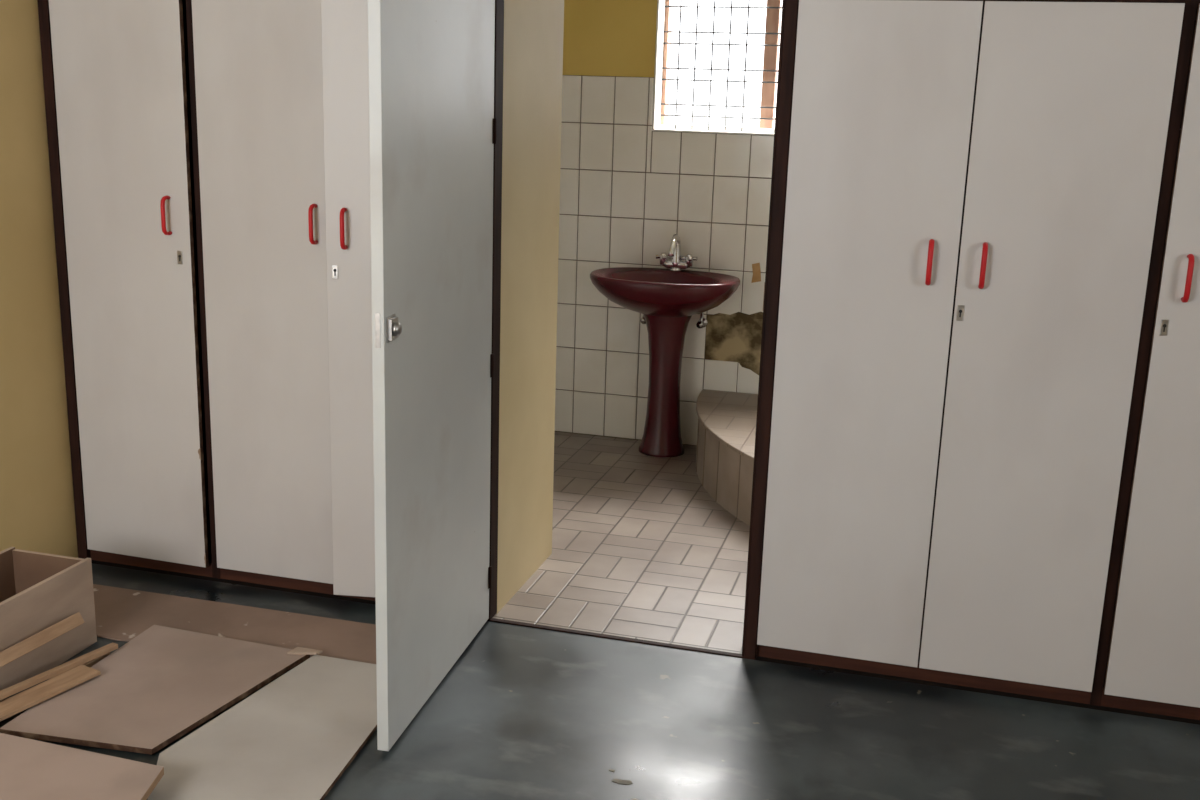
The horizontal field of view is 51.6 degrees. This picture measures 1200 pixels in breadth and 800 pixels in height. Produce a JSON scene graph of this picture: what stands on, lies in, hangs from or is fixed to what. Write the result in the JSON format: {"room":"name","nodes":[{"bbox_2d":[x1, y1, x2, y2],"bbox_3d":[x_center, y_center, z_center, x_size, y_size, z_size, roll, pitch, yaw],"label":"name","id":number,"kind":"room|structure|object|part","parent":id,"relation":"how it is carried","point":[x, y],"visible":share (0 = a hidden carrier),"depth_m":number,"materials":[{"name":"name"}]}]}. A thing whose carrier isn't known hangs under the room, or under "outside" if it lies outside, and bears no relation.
{"room":"bedroom","nodes":[
{"label":"bedroom","id":0,"kind":"room"},
{"bbox_2d":[0,0,77,557],"bbox_3d":[-2.078,-0.474,3.120,0.150,2.720,6.750,5,14,15],"label":"wall","id":1,"kind":"structure","parent":0,"point":[37,509],"depth_m":3.92,"materials":[{"name":"yellow paint"}]},
{"bbox_2d":[496,0,563,613],"bbox_3d":[-0.227,-0.658,3.903,0.034,2.620,0.571,5,14,15],"label":"wall","id":2,"kind":"structure","parent":0,"point":[533,29],"depth_m":3.95,"materials":[{"name":"beige paint"}]},
{"bbox_2d":[368,0,496,750],"bbox_3d":[-0.415,-0.205,3.239,0.038,2.018,0.845,5,14,11],"label":"door leaf","id":3,"kind":"structure","parent":2,"relation":"in","point":[431,62],"depth_m":3.14,"materials":[{"name":"white wood"}]},
{"bbox_2d":[375,313,380,347],"bbox_3d":[-0.506,-0.158,2.826,0.012,0.080,0.001,4,14,10],"label":"latch plate","id":4,"kind":"object","parent":3,"relation":"attached to","point":[377,315],"visible":1,"depth_m":2.83,"materials":[{"name":"metal"}]},
{"bbox_2d":[386,314,401,342],"bbox_3d":[-0.470,-0.164,2.857,0.026,0.060,0.052,5,14,11],"label":"door knob","id":5,"kind":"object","parent":3,"relation":"attached to","point":[393,327],"depth_m":2.84,"materials":[{"name":"metal"}]},
{"bbox_3d":[-0.340,0.548,3.839,0.010,0.070,0.010,5,14,11],"label":"hinge","id":6,"kind":"part","parent":3,"relation":"part of","materials":[{"name":"black metal"}]},
{"bbox_3d":[-0.319,-0.102,3.681,0.010,0.070,0.010,5,14,11],"label":"hinge","id":7,"kind":"part","parent":3,"relation":"part of","materials":[{"name":"black metal"}]},
{"bbox_2d":[492,118,493,143],"bbox_3d":[-0.302,-0.762,3.515,0.001,0.070,0.012,4,14,10],"label":"hinge plate","id":8,"kind":"object","parent":3,"relation":"attached to","point":[493,118],"depth_m":3.51,"materials":[{"name":"metal"}]},
{"bbox_3d":[-0.299,-0.763,3.520,0.010,0.070,0.010,5,14,11],"label":"hinge","id":9,"kind":"part","parent":3,"relation":"part of","materials":[{"name":"black metal"}]},
{"bbox_2d":[0,431,1199,799],"bbox_3d":[0.479,1.053,2.716,5.260,0.100,6.390,5,14,15],"label":"floor","id":10,"kind":"structure","parent":0,"point":[523,712],"depth_m":3.38,"materials":[{"name":"grey concrete"}]},
{"bbox_2d":[0,547,96,700],"bbox_3d":[-1.677,0.628,3.416,0.275,0.261,0.515,5,14,15],"label":"wooden drawer","id":11,"kind":"object","parent":10,"relation":"on","point":[38,590],"visible":0.94,"depth_m":3.50,"materials":[{"name":"brown wood"}]},
{"bbox_2d":[0,612,117,720],"bbox_3d":[-1.480,0.723,3.280,0.170,0.149,0.560,5,14,15],"label":"wood offcuts","id":12,"kind":"object","parent":10,"relation":"on","point":[63,677],"visible":0.96,"depth_m":3.32,"materials":[{"name":"brown wood"}]},
{"bbox_2d":[0,733,163,799],"bbox_3d":[-1.413,0.891,2.752,0.890,0.082,0.455,5,14,15],"label":"boards","id":13,"kind":"object","parent":10,"relation":"on","point":[30,769],"visible":1,"depth_m":2.80,"materials":[{"name":"brown wood"}]},
{"bbox_2d":[37,0,375,600],"bbox_3d":[-0.988,-0.700,3.978,1.469,2.618,0.652,5,14,15],"label":"built-in wardrobe","id":14,"kind":"object","parent":10,"relation":"on","point":[209,160],"visible":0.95,"depth_m":3.87,"materials":[{"name":"white wood"}]},
{"bbox_3d":[-1.665,-0.749,4.217,0.035,2.559,0.546,5,14,15],"label":"panel","id":15,"kind":"part","parent":14,"relation":"part of","materials":[{"name":"brown wood"}]},
{"bbox_3d":[-1.500,-0.352,3.973,0.466,1.818,0.018,6,14,16],"label":"door panel","id":16,"kind":"part","parent":14,"relation":"part of","materials":[{"name":"white laminate"}]},
{"bbox_3d":[-1.344,-0.571,3.844,0.014,0.123,0.039,6,14,16],"label":"pull handle","id":17,"kind":"part","parent":14,"relation":"part of","materials":[{"name":"red plastic"}]},
{"bbox_3d":[-1.314,-0.445,3.881,0.018,0.042,0.003,6,14,16],"label":"lock plate","id":18,"kind":"part","parent":14,"relation":"part of","materials":[{"name":"silver metal"}]},
{"bbox_3d":[-0.903,-0.742,4.286,1.399,2.559,0.012,5,14,15],"label":"panel","id":19,"kind":"part","parent":14,"relation":"part of","materials":[{"name":"white wood"}]},
{"bbox_3d":[-1.024,-0.308,3.854,0.450,1.818,0.018,5,14,15],"label":"door panel","id":20,"kind":"part","parent":14,"relation":"part of","materials":[{"name":"white laminate"}]},
{"bbox_3d":[-0.862,-0.527,3.727,0.014,0.123,0.039,5,14,15],"label":"pull handle","id":21,"kind":"part","parent":14,"relation":"part of","materials":[{"name":"red plastic"}]},
{"bbox_3d":[-0.786,-0.380,3.681,0.018,0.042,0.003,3,14,5],"label":"lock plate","id":22,"kind":"part","parent":14,"relation":"part of","materials":[{"name":"silver metal"}]},
{"bbox_3d":[-0.750,-0.500,3.631,0.014,0.123,0.039,3,14,5],"label":"pull handle","id":23,"kind":"part","parent":14,"relation":"part of","materials":[{"name":"red plastic"}]},
{"bbox_3d":[-0.593,-0.257,3.701,0.447,1.818,0.018,3,14,5],"label":"door panel","id":24,"kind":"part","parent":14,"relation":"part of","materials":[{"name":"white laminate"}]},
{"bbox_2d":[93,584,375,663],"bbox_3d":[-1.113,0.695,3.758,1.320,0.004,0.350,5,14,15],"label":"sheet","id":25,"kind":"object","parent":10,"relation":"on","point":[121,614],"visible":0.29,"depth_m":3.80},
{"bbox_2d":[0,625,309,754],"bbox_3d":[-1.175,0.780,3.356,0.530,0.016,0.665,5,14,15],"label":"board","id":26,"kind":"object","parent":25,"relation":"on","point":[164,683],"visible":0.94,"depth_m":3.33,"materials":[{"name":"brown wood"}]},
{"bbox_2d":[287,647,322,654],"bbox_3d":[-0.849,0.727,3.571,0.089,0.006,0.045,5,14,15],"label":"chip","id":27,"kind":"object","parent":26,"relation":"on","point":[298,650],"visible":1,"depth_m":3.57,"materials":[{"name":"beige wood"}]},
{"bbox_2d":[147,655,376,799],"bbox_3d":[-0.799,0.855,3.107,0.484,0.012,0.925,5,14,15],"label":"board","id":28,"kind":"object","parent":10,"relation":"on","point":[293,738],"visible":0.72,"depth_m":3.09,"materials":[{"name":"beige wood"}]},
{"bbox_2d":[487,618,756,659],"bbox_3d":[0.043,0.774,3.800,0.870,0.104,0.018,5,14,15],"label":"threshold","id":29,"kind":"object","parent":10,"relation":"on","point":[492,619],"depth_m":3.78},
{"bbox_2d":[609,769,637,799],"bbox_3d":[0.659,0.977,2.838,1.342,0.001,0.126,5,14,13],"label":"flakes","id":30,"kind":"object","parent":10,"relation":"on","point":[626,782],"visible":1,"depth_m":2.99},
{"bbox_2d":[590,234,739,456],"bbox_3d":[0.278,-0.229,5.604,0.670,1.012,0.493,5,14,15],"label":"washbasin","id":31,"kind":"object","parent":10,"relation":"on","point":[667,300],"visible":1,"depth_m":5.63,"materials":[{"name":"red ceramic"}]},
{"bbox_2d":[590,267,739,316],"bbox_3d":[0.284,-0.463,5.543,0.670,0.187,0.485,5,14,15],"label":"basin","id":32,"kind":"object","parent":31,"relation":"in","point":[674,291],"depth_m":5.40,"materials":[{"name":"red ceramic"}]},
{"bbox_2d":[656,234,696,271],"bbox_3d":[0.336,-0.674,5.667,0.179,0.174,0.167,-9,17,-37],"label":"mixer tap","id":33,"kind":"object","parent":31,"relation":"on","point":[676,264],"depth_m":5.67,"materials":[{"name":"silver metal"}]},
{"bbox_2d":[696,389,757,525],"bbox_3d":[1.335,0.362,4.855,2.219,0.283,1.595,5,14,15],"label":"bathtub","id":34,"kind":"object","parent":10,"relation":"on","point":[726,432],"visible":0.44,"depth_m":5.13,"materials":[{"name":"tile"}]},
{"bbox_2d":[755,0,1199,719],"bbox_3d":[1.955,-0.428,3.237,2.948,2.618,0.588,5,14,15],"label":"built-in wardrobe","id":35,"kind":"object","parent":10,"relation":"on","point":[983,467],"visible":1,"depth_m":3.30,"materials":[{"name":"white wood"}]},
{"bbox_3d":[0.557,-0.537,3.633,0.035,2.559,0.546,5,14,15],"label":"panel","id":36,"kind":"part","parent":35,"relation":"part of","materials":[{"name":"brown wood"}]},
{"bbox_3d":[0.715,-0.142,3.396,0.461,1.818,0.018,5,14,15],"label":"door panel","id":37,"kind":"part","parent":35,"relation":"part of","materials":[{"name":"white laminate"}]},
{"bbox_3d":[0.869,-0.362,3.271,0.014,0.123,0.039,5,14,15],"label":"pull handle","id":38,"kind":"part","parent":35,"relation":"part of","materials":[{"name":"red plastic"}]},
{"bbox_3d":[0.957,-0.231,3.293,0.018,0.042,0.002,5,14,14],"label":"lock plate","id":39,"kind":"part","parent":35,"relation":"part of","materials":[{"name":"metal"}]},
{"bbox_3d":[0.999,-0.349,3.236,0.014,0.123,0.039,5,14,14],"label":"pull handle","id":40,"kind":"part","parent":35,"relation":"part of","materials":[{"name":"red plastic"}]},
{"bbox_3d":[1.164,-0.099,3.277,0.464,1.818,0.018,5,14,14],"label":"door panel","id":41,"kind":"part","parent":35,"relation":"part of","materials":[{"name":"white laminate"}]},
{"bbox_3d":[2.031,-0.462,3.514,2.878,2.559,0.012,5,14,15],"label":"panel","id":42,"kind":"part","parent":35,"relation":"part of","materials":[{"name":"white wood"}]},
{"bbox_3d":[1.641,-0.053,3.152,0.462,1.818,0.018,5,14,14],"label":"door panel","id":43,"kind":"part","parent":35,"relation":"part of","materials":[{"name":"white laminate"}]},
{"bbox_3d":[1.440,-0.185,3.167,0.018,0.042,0.002,5,14,14],"label":"lock plate","id":44,"kind":"part","parent":35,"relation":"part of","materials":[{"name":"metal"}]},
{"bbox_3d":[1.474,-0.304,3.111,0.014,0.123,0.039,5,14,14],"label":"pull handle","id":45,"kind":"part","parent":35,"relation":"part of","materials":[{"name":"red plastic"}]},
{"bbox_2d":[563,0,656,76],"bbox_3d":[0.776,-1.004,5.667,3.960,2.720,0.210,5,14,15],"label":"wall","id":46,"kind":"structure","parent":0,"point":[601,37],"depth_m":5.62,"materials":[{"name":"paint"}]},
{"bbox_2d":[652,0,665,128],"bbox_3d":[0.284,-1.689,5.643,0.008,0.890,0.215,5,14,15],"label":"window frame","id":47,"kind":"structure","parent":46,"relation":"in","point":[660,26],"depth_m":5.63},
{"bbox_2d":[555,75,773,445],"bbox_3d":[0.740,-0.580,5.659,3.947,1.698,0.012,5,14,15],"label":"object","id":48,"kind":"structure","parent":46,"relation":"attached to","point":[627,187],"depth_m":5.76,"materials":[{"name":"white tile"}]},
{"bbox_2d":[660,124,774,132],"bbox_3d":[0.822,-1.227,5.655,1.106,0.020,0.070,5,14,15],"label":"frame","id":49,"kind":"object","parent":48,"relation":"on","point":[662,126],"visible":0.36,"depth_m":5.70,"materials":[{"name":"white paint"}]},
{"bbox_2d":[661,0,672,123],"bbox_3d":[0.311,-1.685,5.694,0.017,0.820,0.070,5,14,15],"label":"frame post","id":50,"kind":"object","parent":49,"relation":"on","point":[668,10],"visible":0.93,"depth_m":5.71,"materials":[{"name":"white wood"}]},
{"bbox_2d":[759,0,781,127],"bbox_3d":[0.775,-1.640,5.572,0.060,0.820,0.070,5,14,15],"label":"frame post","id":51,"kind":"object","parent":49,"relation":"on","point":[773,16],"visible":0.93,"depth_m":5.57,"materials":[{"name":"brown wood"}]},
{"bbox_2d":[652,129,773,135],"bbox_3d":[0.802,-1.201,5.607,1.114,0.008,0.221,5,14,15],"label":"window sill","id":52,"kind":"structure","parent":46,"relation":"attached to","point":[668,130],"depth_m":5.59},
{"bbox_2d":[660,0,781,130],"bbox_3d":[0.817,-1.634,5.505,1.094,0.878,0.011,5,14,15],"label":"bars","id":53,"kind":"object","parent":46,"relation":"attached to","point":[680,6],"visible":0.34,"depth_m":5.61,"materials":[{"name":"paint"}]},
{"bbox_2d":[742,0,784,655],"bbox_3d":[0.468,-0.239,3.489,0.008,2.036,0.098,5,14,15],"label":"lining","id":54,"kind":"object","parent":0,"point":[783,2],"depth_m":3.44,"materials":[{"name":"wood"}]},
{"bbox_2d":[744,0,797,658],"bbox_3d":[0.474,-0.226,3.435,0.032,2.036,0.005,5,14,15],"label":"jamb","id":55,"kind":"object","parent":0,"point":[790,17],"depth_m":3.43,"materials":[{"name":"brown wood"}]},
{"bbox_3d":[0.206,-1.610,3.556,0.800,0.580,0.570,5,14,15],"label":"wall","id":56,"kind":"structure","parent":0,"visible":0},
{"bbox_2d":[488,0,503,619],"bbox_3d":[-0.322,-0.309,3.674,0.037,2.036,0.064,5,14,15],"label":"trim","id":57,"kind":"structure","parent":56,"relation":"attached to","point":[499,4],"depth_m":3.66,"materials":[{"name":"wood"}]}
]}

